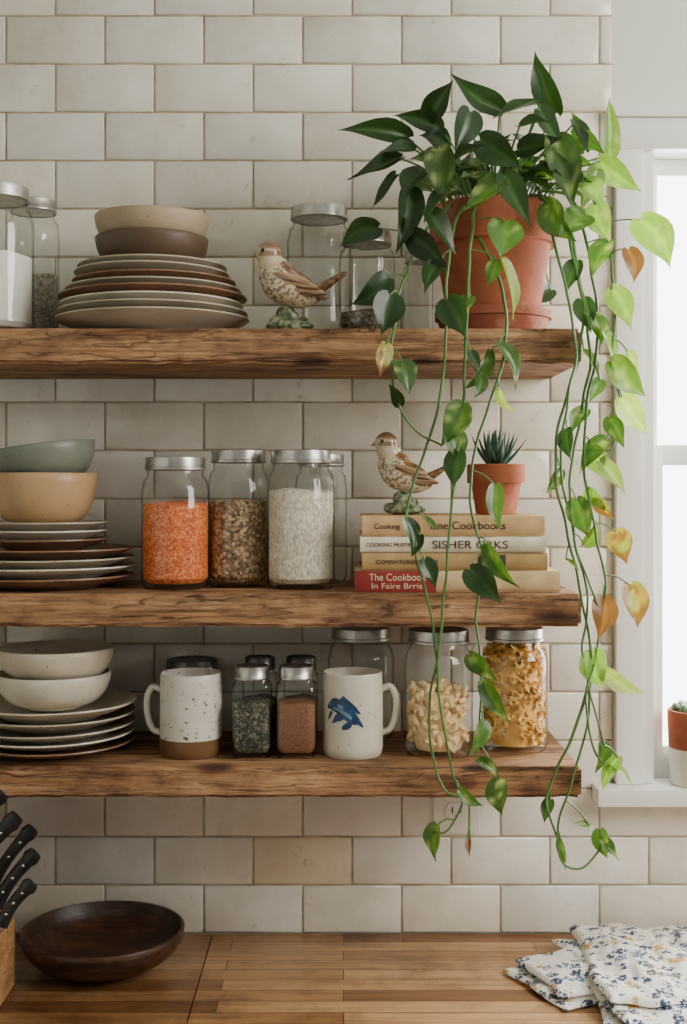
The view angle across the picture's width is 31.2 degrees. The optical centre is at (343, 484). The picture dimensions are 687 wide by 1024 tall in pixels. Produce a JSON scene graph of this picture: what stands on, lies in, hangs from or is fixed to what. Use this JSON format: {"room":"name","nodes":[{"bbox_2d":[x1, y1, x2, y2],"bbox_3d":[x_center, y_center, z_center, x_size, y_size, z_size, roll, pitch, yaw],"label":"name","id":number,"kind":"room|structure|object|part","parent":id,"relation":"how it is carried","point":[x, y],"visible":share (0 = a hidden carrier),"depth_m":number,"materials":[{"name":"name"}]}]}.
{"room":"kitchen","nodes":[
{"label":"kitchen","id":0,"kind":"room"},
{"bbox_2d":[0,0,686,936],"bbox_3d":[0.400,0.320,1.999,3.600,2.600,0.161,0,0,0],"label":"wall","id":1,"kind":"structure","parent":0,"point":[233,113],"depth_m":1.92,"materials":[{"name":"tile"}]},
{"bbox_2d":[0,328,580,378],"bbox_3d":[-0.213,-0.188,1.793,1.074,0.050,0.252,0,0,0],"label":"shelf","id":2,"kind":"object","parent":1,"relation":"attached to","point":[47,353],"visible":0.95,"depth_m":1.67,"materials":[{"name":"brown wood"}]},
{"bbox_2d":[0,181,33,277],"bbox_3d":[-0.497,-0.318,1.750,0.111,0.210,0.111,0,0,0],"label":"glass jar","id":3,"kind":"object","parent":2,"relation":"on","point":[12,195],"visible":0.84,"depth_m":1.74,"materials":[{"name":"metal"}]},
{"bbox_3d":[-0.497,-0.413,1.750,0.100,0.019,0.100,0,0,0],"label":"lid","id":4,"kind":"part","parent":3,"relation":"part of","materials":[{"name":"metal"}]},
{"bbox_2d":[0,250,31,328],"bbox_3d":[-0.497,-0.276,1.750,0.105,0.107,0.105,0,0,0],"label":"flour","id":5,"kind":"object","parent":3,"relation":"in","point":[15,268],"visible":0.93,"depth_m":1.72,"materials":[{"name":"white food"}]},
{"bbox_2d":[6,196,59,327],"bbox_3d":[-0.466,-0.320,1.845,0.078,0.213,0.078,0,0,0],"label":"glass jar","id":6,"kind":"object","parent":2,"relation":"on","point":[39,207],"visible":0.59,"depth_m":1.83,"materials":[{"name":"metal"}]},
{"bbox_3d":[-0.466,-0.417,1.845,0.070,0.019,0.070,0,0,0],"label":"lid","id":7,"kind":"part","parent":6,"relation":"part of","materials":[{"name":"metal"}]},
{"bbox_2d":[28,273,57,328],"bbox_3d":[-0.466,-0.269,1.845,0.074,0.095,0.074,0,0,0],"label":"dried herbs","id":8,"kind":"object","parent":6,"relation":"in","point":[44,286],"visible":0.31,"depth_m":1.82,"materials":[{"name":"food"}]},
{"bbox_2d":[54,306,248,328],"bbox_3d":[-0.275,-0.226,1.774,0.278,0.025,0.278,0,0,0],"label":"dinner plate","id":9,"kind":"object","parent":2,"relation":"on","point":[124,317],"visible":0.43,"depth_m":1.68,"materials":[{"name":"grey ceramic"}]},
{"bbox_2d":[57,298,247,316],"bbox_3d":[-0.274,-0.237,1.774,0.272,0.021,0.272,0,0,0],"label":"dinner plate","id":10,"kind":"object","parent":9,"relation":"on","point":[120,302],"visible":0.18,"depth_m":1.66,"materials":[{"name":"grey ceramic"}]},
{"bbox_2d":[59,291,242,308],"bbox_3d":[-0.276,-0.249,1.775,0.262,0.021,0.262,0,0,0],"label":"dinner plate","id":11,"kind":"object","parent":10,"relation":"on","point":[112,294],"visible":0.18,"depth_m":1.67,"materials":[{"name":"white ceramic"}]},
{"bbox_2d":[58,282,246,304],"bbox_3d":[-0.275,-0.260,1.776,0.270,0.021,0.270,0,0,0],"label":"dinner plate","id":12,"kind":"object","parent":11,"relation":"on","point":[122,286],"visible":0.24,"depth_m":1.67,"materials":[{"name":"brown ceramic"}]},
{"bbox_2d":[65,276,240,292],"bbox_3d":[-0.274,-0.271,1.777,0.252,0.021,0.252,0,0,0],"label":"dinner plate","id":13,"kind":"object","parent":12,"relation":"on","point":[116,279],"visible":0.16,"depth_m":1.67,"materials":[{"name":"grey ceramic"}]},
{"bbox_2d":[72,269,235,285],"bbox_3d":[-0.272,-0.282,1.773,0.234,0.020,0.234,0,0,0],"label":"dinner plate","id":14,"kind":"object","parent":13,"relation":"on","point":[118,272],"visible":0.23,"depth_m":1.68,"materials":[{"name":"brown ceramic"}]},
{"bbox_2d":[74,260,229,277],"bbox_3d":[-0.276,-0.294,1.774,0.222,0.020,0.222,0,0,0],"label":"dinner plate","id":15,"kind":"object","parent":14,"relation":"on","point":[118,264],"visible":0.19,"depth_m":1.68,"materials":[{"name":"grey ceramic"}]},
{"bbox_2d":[77,254,226,271],"bbox_3d":[-0.276,-0.304,1.775,0.214,0.019,0.214,0,0,0],"label":"dinner plate","id":16,"kind":"object","parent":15,"relation":"on","point":[162,257],"visible":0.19,"depth_m":1.69,"materials":[{"name":"grey ceramic"}]},
{"bbox_2d":[95,227,208,258],"bbox_3d":[-0.276,-0.331,1.775,0.162,0.048,0.162,0,0,0],"label":"ceramic bowl","id":17,"kind":"object","parent":16,"relation":"on","point":[138,240],"visible":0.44,"depth_m":1.71,"materials":[{"name":"brown ceramic"}]},
{"bbox_2d":[94,205,208,235],"bbox_3d":[-0.276,-0.362,1.775,0.164,0.048,0.164,0,0,0],"label":"ceramic bowl","id":18,"kind":"object","parent":17,"relation":"in","point":[126,216],"visible":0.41,"depth_m":1.71,"materials":[{"name":"beige ceramic"}]},
{"bbox_2d":[251,241,346,328],"bbox_3d":[-0.062,-0.277,1.715,0.134,0.127,0.058,0,0,-3],"label":"bird figurine","id":19,"kind":"object","parent":2,"relation":"on","point":[281,283],"visible":0.93,"depth_m":1.70,"materials":[{"name":"ceramic"}]},
{"bbox_2d":[287,202,350,297],"bbox_3d":[-0.037,-0.316,1.864,0.097,0.206,0.097,0,0,0],"label":"glass jar","id":20,"kind":"object","parent":2,"relation":"on","point":[317,214],"visible":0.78,"depth_m":1.84,"materials":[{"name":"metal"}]},
{"bbox_3d":[-0.037,-0.410,1.864,0.087,0.019,0.087,0,0,0],"label":"lid","id":21,"kind":"part","parent":20,"relation":"part of","materials":[{"name":"metal"}]},
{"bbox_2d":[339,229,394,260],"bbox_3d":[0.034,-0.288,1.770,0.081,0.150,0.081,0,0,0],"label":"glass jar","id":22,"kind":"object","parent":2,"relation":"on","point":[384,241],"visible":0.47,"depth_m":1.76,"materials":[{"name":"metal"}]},
{"bbox_2d":[341,308,392,328],"bbox_3d":[0.034,-0.237,1.770,0.076,0.030,0.076,0,0,0],"label":"seeds","id":23,"kind":"object","parent":22,"relation":"in","point":[366,318],"visible":0.53,"depth_m":1.74,"materials":[{"name":"food"}]},
{"bbox_3d":[0.034,-0.353,1.770,0.072,0.019,0.072,0,0,0],"label":"lid","id":24,"kind":"part","parent":22,"relation":"part of","materials":[{"name":"metal"}]},
{"bbox_2d":[403,250,424,268],"bbox_3d":[0.113,-0.284,1.870,0.046,0.143,0.046,0,0,0],"label":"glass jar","id":25,"kind":"object","parent":2,"relation":"on","point":[416,262],"visible":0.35,"depth_m":1.86,"materials":[{"name":"glass"}]},
{"bbox_2d":[339,52,674,869],"bbox_3d":[0.214,-0.049,1.736,0.451,1.123,0.271,0,0,-4],"label":"pothos","id":26,"kind":"object","parent":2,"relation":"on","point":[489,247],"visible":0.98,"depth_m":1.64,"materials":[{"name":"plant"}]},
{"bbox_2d":[429,195,557,306],"bbox_3d":[0.216,-0.313,1.780,0.184,0.172,0.184,0,0,0],"label":"pot","id":27,"kind":"object","parent":26,"relation":"attached to","point":[529,258],"depth_m":1.71,"materials":[{"name":"ceramic"}]},
{"bbox_2d":[0,580,580,627],"bbox_3d":[-0.213,0.171,1.793,1.074,0.047,0.252,0,0,0],"label":"shelf","id":28,"kind":"object","parent":1,"relation":"attached to","point":[119,602],"visible":0.82,"depth_m":1.67,"materials":[{"name":"brown wood"}]},
{"bbox_2d":[0,570,133,590],"bbox_3d":[-0.427,0.139,1.785,0.244,0.019,0.244,0,0,0],"label":"dinner plate","id":29,"kind":"object","parent":28,"relation":"on","point":[70,584],"visible":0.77,"depth_m":1.70,"materials":[{"name":"brown ceramic"}]},
{"bbox_2d":[0,561,135,579],"bbox_3d":[-0.427,0.125,1.785,0.250,0.019,0.250,0,0,0],"label":"dinner plate","id":30,"kind":"object","parent":29,"relation":"on","point":[57,574],"visible":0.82,"depth_m":1.70,"materials":[{"name":"white ceramic"}]},
{"bbox_2d":[0,552,134,569],"bbox_3d":[-0.427,0.112,1.785,0.246,0.019,0.246,0,0,0],"label":"dinner plate","id":31,"kind":"object","parent":30,"relation":"on","point":[95,563],"visible":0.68,"depth_m":1.69,"materials":[{"name":"grey ceramic"}]},
{"bbox_2d":[0,543,135,560],"bbox_3d":[-0.427,0.099,1.785,0.250,0.019,0.250,0,0,0],"label":"dinner plate","id":32,"kind":"object","parent":31,"relation":"on","point":[100,550],"visible":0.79,"depth_m":1.70,"materials":[{"name":"brown ceramic"}]},
{"bbox_2d":[0,536,108,550],"bbox_3d":[-0.433,0.086,1.785,0.184,0.018,0.184,0,0,0],"label":"dinner plate","id":33,"kind":"object","parent":32,"relation":"on","point":[9,545],"visible":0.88,"depth_m":1.72,"materials":[{"name":"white ceramic"}]},
{"bbox_2d":[0,527,108,540],"bbox_3d":[-0.433,0.072,1.785,0.182,0.018,0.182,0,0,0],"label":"dinner plate","id":34,"kind":"object","parent":33,"relation":"on","point":[7,535],"visible":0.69,"depth_m":1.72,"materials":[{"name":"white ceramic"}]},
{"bbox_2d":[0,520,108,530],"bbox_3d":[-0.433,0.061,1.785,0.182,0.018,0.182,0,0,0],"label":"dinner plate","id":35,"kind":"object","parent":34,"relation":"on","point":[82,525],"visible":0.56,"depth_m":1.72,"materials":[{"name":"grey ceramic"}]},
{"bbox_2d":[0,472,97,522],"bbox_3d":[-0.436,0.021,1.785,0.156,0.076,0.156,0,0,0],"label":"ceramic bowl","id":36,"kind":"object","parent":35,"relation":"on","point":[25,497],"visible":0.84,"depth_m":1.72,"materials":[{"name":"beige ceramic"}]},
{"bbox_2d":[0,439,94,472],"bbox_3d":[-0.438,-0.033,1.785,0.152,0.068,0.152,0,0,43],"label":"ceramic bowl","id":37,"kind":"object","parent":36,"relation":"on","point":[73,455],"visible":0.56,"depth_m":1.72,"materials":[{"name":"green ceramic"}]},
{"bbox_2d":[141,457,209,589],"bbox_3d":[-0.241,0.054,1.765,0.098,0.188,0.098,0,0,0],"label":"glass jar","id":38,"kind":"object","parent":28,"relation":"on","point":[151,463],"visible":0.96,"depth_m":1.73,"materials":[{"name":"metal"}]},
{"bbox_2d":[143,500,207,583],"bbox_3d":[-0.241,0.081,1.765,0.092,0.117,0.092,0,0,0],"label":"lentils","id":39,"kind":"object","parent":38,"relation":"in","point":[175,533],"visible":1,"depth_m":1.73,"materials":[{"name":"orange food"}]},
{"bbox_3d":[-0.241,-0.030,1.765,0.088,0.019,0.088,0,0,0],"label":"lid","id":40,"kind":"part","parent":38,"relation":"part of","materials":[{"name":"metal"}]},
{"bbox_2d":[208,450,268,587],"bbox_3d":[-0.154,0.049,1.800,0.089,0.199,0.089,0,0,0],"label":"glass jar","id":41,"kind":"object","parent":28,"relation":"on","point":[218,456],"visible":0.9,"depth_m":1.77,"materials":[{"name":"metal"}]},
{"bbox_2d":[210,498,266,581],"bbox_3d":[-0.154,0.079,1.800,0.084,0.120,0.084,0,0,0],"label":"grain","id":42,"kind":"object","parent":41,"relation":"in","point":[238,527],"visible":0.99,"depth_m":1.76,"materials":[{"name":"brown food"}]},
{"bbox_3d":[-0.154,-0.041,1.800,0.080,0.019,0.080,0,0,0],"label":"lid","id":43,"kind":"part","parent":41,"relation":"part of","materials":[{"name":"metal"}]},
{"bbox_2d":[267,449,334,589],"bbox_3d":[-0.061,0.049,1.765,0.098,0.198,0.098,0,0,0],"label":"glass jar","id":44,"kind":"object","parent":28,"relation":"on","point":[299,456],"visible":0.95,"depth_m":1.73,"materials":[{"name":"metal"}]},
{"bbox_2d":[269,488,332,583],"bbox_3d":[-0.061,0.072,1.765,0.092,0.135,0.092,0,0,0],"label":"rice","id":45,"kind":"object","parent":44,"relation":"in","point":[300,520],"visible":1,"depth_m":1.73,"materials":[{"name":"white food"}]},
{"bbox_3d":[-0.061,-0.040,1.765,0.088,0.019,0.088,0,0,0],"label":"lid","id":46,"kind":"part","parent":44,"relation":"part of","materials":[{"name":"metal"}]},
{"bbox_2d":[295,454,346,583],"bbox_3d":[-0.034,0.051,1.870,0.079,0.195,0.079,0,0,0],"label":"glass jar","id":47,"kind":"object","parent":28,"relation":"on","point":[337,460],"visible":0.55,"depth_m":1.85,"materials":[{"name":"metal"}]},
{"bbox_3d":[-0.034,-0.037,1.870,0.071,0.019,0.071,0,0,0],"label":"lid","id":48,"kind":"part","parent":47,"relation":"part of","materials":[{"name":"metal"}]},
{"bbox_2d":[354,563,559,591],"bbox_3d":[0.157,0.133,1.779,0.283,0.029,0.172,0,0,0],"label":"cookbook","id":49,"kind":"object","parent":28,"relation":"on","point":[548,580],"visible":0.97,"depth_m":1.70,"materials":[{"name":"paper"}]},
{"bbox_2d":[359,547,547,569],"bbox_3d":[0.153,0.106,1.779,0.257,0.024,0.166,0,0,-1],"label":"cookbook","id":50,"kind":"object","parent":49,"relation":"on","point":[370,560],"visible":0.66,"depth_m":1.70,"materials":[{"name":"beige paper"}]},
{"bbox_2d":[360,533,545,551],"bbox_3d":[0.152,0.082,1.776,0.256,0.022,0.161,0,0,1],"label":"cookbook","id":51,"kind":"object","parent":50,"relation":"on","point":[367,543],"visible":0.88,"depth_m":1.70,"materials":[{"name":"white paper"}]},
{"bbox_2d":[360,513,544,535],"bbox_3d":[0.151,0.057,1.780,0.253,0.028,0.166,0,0,0],"label":"cookbook","id":52,"kind":"object","parent":51,"relation":"on","point":[373,524],"visible":0.9,"depth_m":1.70,"materials":[{"name":"beige paper"}]},
{"bbox_2d":[371,432,443,514],"bbox_3d":[0.094,-0.017,1.750,0.110,0.118,0.052,0,0,0],"label":"bird figurine","id":53,"kind":"object","parent":52,"relation":"on","point":[396,470],"visible":0.94,"depth_m":1.74,"materials":[{"name":"ceramic"}]},
{"bbox_2d":[467,429,526,514],"bbox_3d":[0.220,-0.019,1.770,0.085,0.122,0.083,0,0,-34],"label":"potted succulent","id":54,"kind":"object","parent":52,"relation":"on","point":[496,454],"visible":0.91,"depth_m":1.75,"materials":[{"name":"ceramic"}]},
{"bbox_2d":[467,464,524,514],"bbox_3d":[0.219,0.006,1.770,0.084,0.072,0.084,0,0,0],"label":"pot","id":55,"kind":"object","parent":54,"relation":"attached to","point":[511,476],"depth_m":1.74,"materials":[{"name":"ceramic"}]},
{"bbox_2d":[0,731,581,797],"bbox_3d":[-0.213,0.405,1.793,1.074,0.044,0.252,0,0,0],"label":"shelf","id":56,"kind":"object","parent":1,"relation":"attached to","point":[138,767],"visible":0.67,"depth_m":1.67,"materials":[{"name":"brown wood"}]},
{"bbox_2d":[0,732,134,759],"bbox_3d":[-0.422,0.374,1.780,0.236,0.018,0.236,0,0,0],"label":"dinner plate","id":57,"kind":"object","parent":56,"relation":"on","point":[66,754],"visible":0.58,"depth_m":1.72,"materials":[{"name":"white ceramic"}]},
{"bbox_2d":[0,723,134,751],"bbox_3d":[-0.422,0.362,1.780,0.236,0.018,0.236,0,0,0],"label":"dinner plate","id":58,"kind":"object","parent":57,"relation":"on","point":[31,747],"visible":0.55,"depth_m":1.72,"materials":[{"name":"white ceramic"}]},
{"bbox_2d":[0,713,135,743],"bbox_3d":[-0.422,0.349,1.780,0.240,0.020,0.240,0,0,0],"label":"dinner plate","id":59,"kind":"object","parent":58,"relation":"on","point":[5,734],"visible":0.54,"depth_m":1.73,"materials":[{"name":"grey ceramic"}]},
{"bbox_2d":[0,703,134,733],"bbox_3d":[-0.422,0.335,1.780,0.238,0.021,0.238,0,0,0],"label":"dinner plate","id":60,"kind":"object","parent":59,"relation":"on","point":[122,712],"visible":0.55,"depth_m":1.71,"materials":[{"name":"grey ceramic"}]},
{"bbox_2d":[0,688,136,723],"bbox_3d":[-0.422,0.322,1.780,0.242,0.023,0.242,0,0,0],"label":"dinner plate","id":61,"kind":"object","parent":60,"relation":"on","point":[112,699],"visible":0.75,"depth_m":1.75,"materials":[{"name":"beige ceramic"}]},
{"bbox_2d":[0,667,110,710],"bbox_3d":[-0.419,0.295,1.780,0.164,0.050,0.164,0,0,0],"label":"ceramic bowl","id":62,"kind":"object","parent":61,"relation":"on","point":[66,694],"visible":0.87,"depth_m":1.72,"materials":[{"name":"white ceramic"}]},
{"bbox_2d":[0,640,113,679],"bbox_3d":[-0.416,0.259,1.780,0.166,0.050,0.166,0,0,0],"label":"ceramic bowl","id":63,"kind":"object","parent":62,"relation":"in","point":[41,659],"visible":0.85,"depth_m":1.72,"materials":[{"name":"beige ceramic"}]},
{"bbox_2d":[143,668,221,759],"bbox_3d":[-0.221,0.325,1.747,0.099,0.117,0.089,0,0,-38],"label":"coffee mug","id":64,"kind":"object","parent":56,"relation":"on","point":[190,728],"visible":1,"depth_m":1.71,"materials":[{"name":"ceramic"}]},
{"bbox_3d":[-0.271,0.320,1.750,0.028,0.075,0.012,0,0,0],"label":"handle","id":65,"kind":"part","parent":64,"relation":"part of","materials":[{"name":"ceramic"}]},
{"bbox_2d":[166,656,217,669],"bbox_3d":[-0.229,0.323,1.860,0.088,0.120,0.088,0,0,0],"label":"glass jar","id":66,"kind":"object","parent":56,"relation":"on","point":[179,661],"visible":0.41,"depth_m":1.84,"materials":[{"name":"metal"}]},
{"bbox_2d":[232,663,271,757],"bbox_3d":[-0.129,0.319,1.740,0.055,0.128,0.055,0,0,0],"label":"glass jar","id":67,"kind":"object","parent":56,"relation":"on","point":[244,671],"visible":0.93,"depth_m":1.73,"materials":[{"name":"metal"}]},
{"bbox_2d":[233,696,270,752],"bbox_3d":[-0.129,0.338,1.740,0.052,0.073,0.052,0,0,0],"label":"dried herbs","id":68,"kind":"object","parent":67,"relation":"in","point":[251,715],"visible":1,"depth_m":1.71,"materials":[{"name":"green food"}]},
{"bbox_3d":[-0.129,0.264,1.740,0.050,0.019,0.050,0,0,0],"label":"lid","id":69,"kind":"part","parent":67,"relation":"part of","materials":[{"name":"metal"}]},
{"bbox_2d":[242,654,276,745],"bbox_3d":[-0.123,0.318,1.810,0.050,0.131,0.050,0,0,0],"label":"glass jar","id":70,"kind":"object","parent":56,"relation":"on","point":[269,660],"visible":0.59,"depth_m":1.80,"materials":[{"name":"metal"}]},
{"bbox_2d":[244,693,275,740],"bbox_3d":[-0.123,0.341,1.810,0.047,0.065,0.047,0,0,0],"label":"dried herbs","id":71,"kind":"object","parent":70,"relation":"in","point":[262,694],"visible":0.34,"depth_m":1.79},
{"bbox_3d":[-0.123,0.262,1.810,0.045,0.019,0.045,0,0,0],"label":"lid","id":72,"kind":"part","parent":70,"relation":"part of","materials":[{"name":"metal"}]},
{"bbox_2d":[276,663,316,758],"bbox_3d":[-0.067,0.319,1.740,0.057,0.128,0.057,0,0,0],"label":"glass jar","id":73,"kind":"object","parent":56,"relation":"on","point":[287,671],"visible":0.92,"depth_m":1.72,"materials":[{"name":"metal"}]},
{"bbox_3d":[-0.067,0.264,1.740,0.051,0.019,0.051,0,0,0],"label":"lid","id":74,"kind":"part","parent":73,"relation":"part of","materials":[{"name":"metal"}]},
{"bbox_2d":[277,696,315,752],"bbox_3d":[-0.067,0.338,1.740,0.054,0.073,0.054,0,0,0],"label":"ground spice","id":75,"kind":"object","parent":73,"relation":"in","point":[296,716],"visible":1,"depth_m":1.71,"materials":[{"name":"orange food"}]},
{"bbox_2d":[284,654,317,746],"bbox_3d":[-0.062,0.318,1.810,0.050,0.131,0.050,0,0,0],"label":"glass jar","id":76,"kind":"object","parent":56,"relation":"on","point":[299,658],"visible":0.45,"depth_m":1.80,"materials":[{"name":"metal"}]},
{"bbox_2d":[285,693,316,721],"bbox_3d":[-0.062,0.341,1.810,0.047,0.065,0.047,0,0,0],"label":"ground spice","id":77,"kind":"object","parent":76,"relation":"in","point":[303,694],"visible":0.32,"depth_m":1.81,"materials":[{"name":"brown food"}]},
{"bbox_3d":[-0.062,0.262,1.810,0.045,0.019,0.045,0,0,0],"label":"lid","id":78,"kind":"part","parent":76,"relation":"part of","materials":[{"name":"metal"}]},
{"bbox_2d":[328,626,393,739],"bbox_3d":[0.027,0.299,1.870,0.100,0.167,0.100,0,0,0],"label":"glass jar","id":79,"kind":"object","parent":56,"relation":"on","point":[363,634],"visible":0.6,"depth_m":1.83,"materials":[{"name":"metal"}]},
{"bbox_3d":[0.027,0.225,1.870,0.090,0.019,0.090,0,0,0],"label":"lid","id":80,"kind":"part","parent":79,"relation":"part of","materials":[{"name":"metal"}]},
{"bbox_2d":[323,667,399,759],"bbox_3d":[0.018,0.324,1.746,0.097,0.118,0.086,0,0,37],"label":"coffee mug","id":81,"kind":"object","parent":56,"relation":"on","point":[353,729],"visible":1,"depth_m":1.72,"materials":[{"name":"white ceramic"}]},
{"bbox_3d":[0.066,0.319,1.750,0.028,0.075,0.012,0,0,0],"label":"handle","id":82,"kind":"part","parent":81,"relation":"part of","materials":[{"name":"white ceramic"}]},
{"bbox_2d":[404,626,469,758],"bbox_3d":[0.136,0.294,1.755,0.098,0.178,0.098,0,0,0],"label":"glass jar","id":83,"kind":"object","parent":56,"relation":"on","point":[451,635],"visible":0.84,"depth_m":1.72,"materials":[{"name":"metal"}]},
{"bbox_2d":[406,677,470,752],"bbox_3d":[0.134,0.324,1.755,0.091,0.102,0.094,0,0,-5],"label":"pasta","id":84,"kind":"object","parent":83,"relation":"in","point":[454,700],"visible":0.89,"depth_m":1.73,"materials":[{"name":"beige food"}]},
{"bbox_3d":[0.136,0.215,1.755,0.089,0.019,0.089,0,0,0],"label":"lid","id":85,"kind":"part","parent":83,"relation":"part of","materials":[{"name":"metal"}]},
{"bbox_2d":[481,626,547,754],"bbox_3d":[0.248,0.294,1.785,0.096,0.177,0.096,0,0,0],"label":"glass jar","id":86,"kind":"object","parent":56,"relation":"on","point":[498,634],"visible":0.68,"depth_m":1.75,"materials":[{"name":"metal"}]},
{"bbox_2d":[483,642,545,746],"bbox_3d":[0.248,0.297,1.785,0.091,0.156,0.091,0,0,0],"label":"pasta","id":87,"kind":"object","parent":86,"relation":"in","point":[515,667],"visible":0.87,"depth_m":1.75,"materials":[{"name":"yellow food"}]},
{"bbox_3d":[0.248,0.215,1.785,0.086,0.019,0.086,0,0,0],"label":"lid","id":88,"kind":"part","parent":86,"relation":"part of","materials":[{"name":"metal"}]},
{"bbox_2d":[433,797,478,833],"bbox_3d":[0.176,0.485,1.915,0.072,0.116,0.009,0,0,0],"label":"wall outlet","id":89,"kind":"object","parent":1,"relation":"attached to","point":[443,807],"visible":0.34,"depth_m":1.91,"materials":[{"name":"white plastic"}]},
{"bbox_2d":[446,802,466,819],"bbox_3d":[0.176,0.507,1.912,0.034,0.027,0.004,0,0,0],"label":"socket","id":90,"kind":"object","parent":89,"relation":"attached to","point":[452,808],"depth_m":1.91,"materials":[{"name":"white plastic"}]},
{"bbox_2d":[592,107,686,806],"bbox_3d":[0.874,-0.046,1.950,0.973,1.074,0.160,0,0,0],"label":"window","id":91,"kind":"structure","parent":1,"relation":"in","point":[645,131],"depth_m":1.90,"materials":[{"name":"white paint"}]},
{"bbox_3d":[0.874,0.477,1.950,0.973,0.027,0.160,0,0,0],"label":"sill","id":92,"kind":"part","parent":91,"relation":"part of","materials":[{"name":"white paint"}]},
{"bbox_3d":[0.864,-0.278,1.990,0.772,0.490,0.030,0,0,0],"label":"sash","id":93,"kind":"part","parent":91,"relation":"part of","materials":[{"name":"white paint"}]},
{"bbox_3d":[0.864,0.200,1.961,0.772,0.527,0.026,0,0,0],"label":"sash","id":94,"kind":"part","parent":91,"relation":"part of","materials":[{"name":"white paint"}]},
{"bbox_2d":[667,700,686,787],"bbox_3d":[0.548,0.400,1.908,0.090,0.126,0.090,0,0,0],"label":"potted succulent","id":95,"kind":"object","parent":91,"relation":"on","point":[677,712],"visible":1,"depth_m":1.89,"materials":[{"name":"white ceramic"}]},
{"bbox_2d":[667,706,686,750],"bbox_3d":[0.548,0.377,1.908,0.090,0.058,0.090,0,0,0],"label":"pot","id":96,"kind":"object","parent":95,"relation":"attached to","point":[676,715],"depth_m":1.89,"materials":[{"name":"ceramic"}]},
{"bbox_3d":[0.350,1.645,0.500,3.700,0.050,3.160,0,0,0],"label":"floor","id":97,"kind":"structure","parent":0,"visible":0},
{"bbox_3d":[0.400,1.180,1.585,3.580,0.880,0.649,0,0,0],"label":"base cabinet","id":98,"kind":"object","parent":97,"relation":"on","visible":0},
{"bbox_2d":[0,934,211,1023],"bbox_3d":[-0.802,0.720,1.595,1.195,0.040,0.649,0,0,0],"label":"countertop","id":99,"kind":"structure","parent":98,"relation":"on","point":[165,993],"depth_m":1.69,"materials":[{"name":"brown wood"}]},
{"bbox_2d":[0,910,14,1005],"bbox_3d":[-0.554,0.589,1.670,0.191,0.222,0.100,0,0,0],"label":"knife block","id":100,"kind":"object","parent":99,"relation":"on","point":[7,937],"visible":0.85,"depth_m":1.68,"materials":[{"name":"brown wood"}]},
{"bbox_2d":[0,790,8,805],"bbox_3d":[-0.517,0.492,1.674,0.123,0.166,0.016,0,0,0],"label":"kitchen knife","id":101,"kind":"object","parent":100,"relation":"in","point":[3,797],"visible":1,"depth_m":1.67,"materials":[{"name":"black plastic"}]},
{"bbox_2d":[0,811,22,843],"bbox_3d":[-0.494,0.515,1.642,0.132,0.160,0.016,0,0,0],"label":"kitchen knife","id":102,"kind":"object","parent":100,"relation":"in","point":[11,821],"visible":1,"depth_m":1.64,"materials":[{"name":"black plastic"}]},
{"bbox_2d":[0,878,36,933],"bbox_3d":[-0.458,0.586,1.640,0.098,0.123,0.014,0,0,0],"label":"kitchen knife","id":103,"kind":"object","parent":100,"relation":"in","point":[27,887],"visible":1,"depth_m":1.64,"materials":[{"name":"black plastic"}]},
{"bbox_2d":[0,824,37,881],"bbox_3d":[-0.480,0.543,1.700,0.114,0.149,0.014,0,0,0],"label":"kitchen knife","id":104,"kind":"object","parent":100,"relation":"in","point":[28,833],"visible":1,"depth_m":1.70,"materials":[{"name":"black plastic"}]},
{"bbox_2d":[0,848,40,909],"bbox_3d":[-0.467,0.562,1.670,0.111,0.139,0.015,0,0,0],"label":"kitchen knife","id":105,"kind":"object","parent":100,"relation":"in","point":[30,857],"visible":1,"depth_m":1.67,"materials":[{"name":"black plastic"}]},
{"bbox_2d":[19,900,184,981],"bbox_3d":[-0.350,0.672,1.790,0.236,0.056,0.236,0,0,0],"label":"wooden bowl","id":106,"kind":"object","parent":99,"relation":"on","point":[112,940],"visible":1,"depth_m":1.83,"materials":[{"name":"brown wood"}]},
{"bbox_2d":[187,934,601,1023],"bbox_3d":[0.998,0.720,1.595,2.404,0.040,0.649,0,0,0],"label":"countertop","id":107,"kind":"structure","parent":98,"relation":"on","point":[245,978],"depth_m":1.74,"materials":[{"name":"brown wood"}]},
{"bbox_2d":[502,923,686,1023],"bbox_3d":[0.385,0.675,1.704,0.323,0.049,0.345,0,0,0],"label":"kitchen towel","id":108,"kind":"object","parent":107,"relation":"on","point":[635,975],"visible":1,"depth_m":1.69,"materials":[{"name":"white fabric"}]}
]}

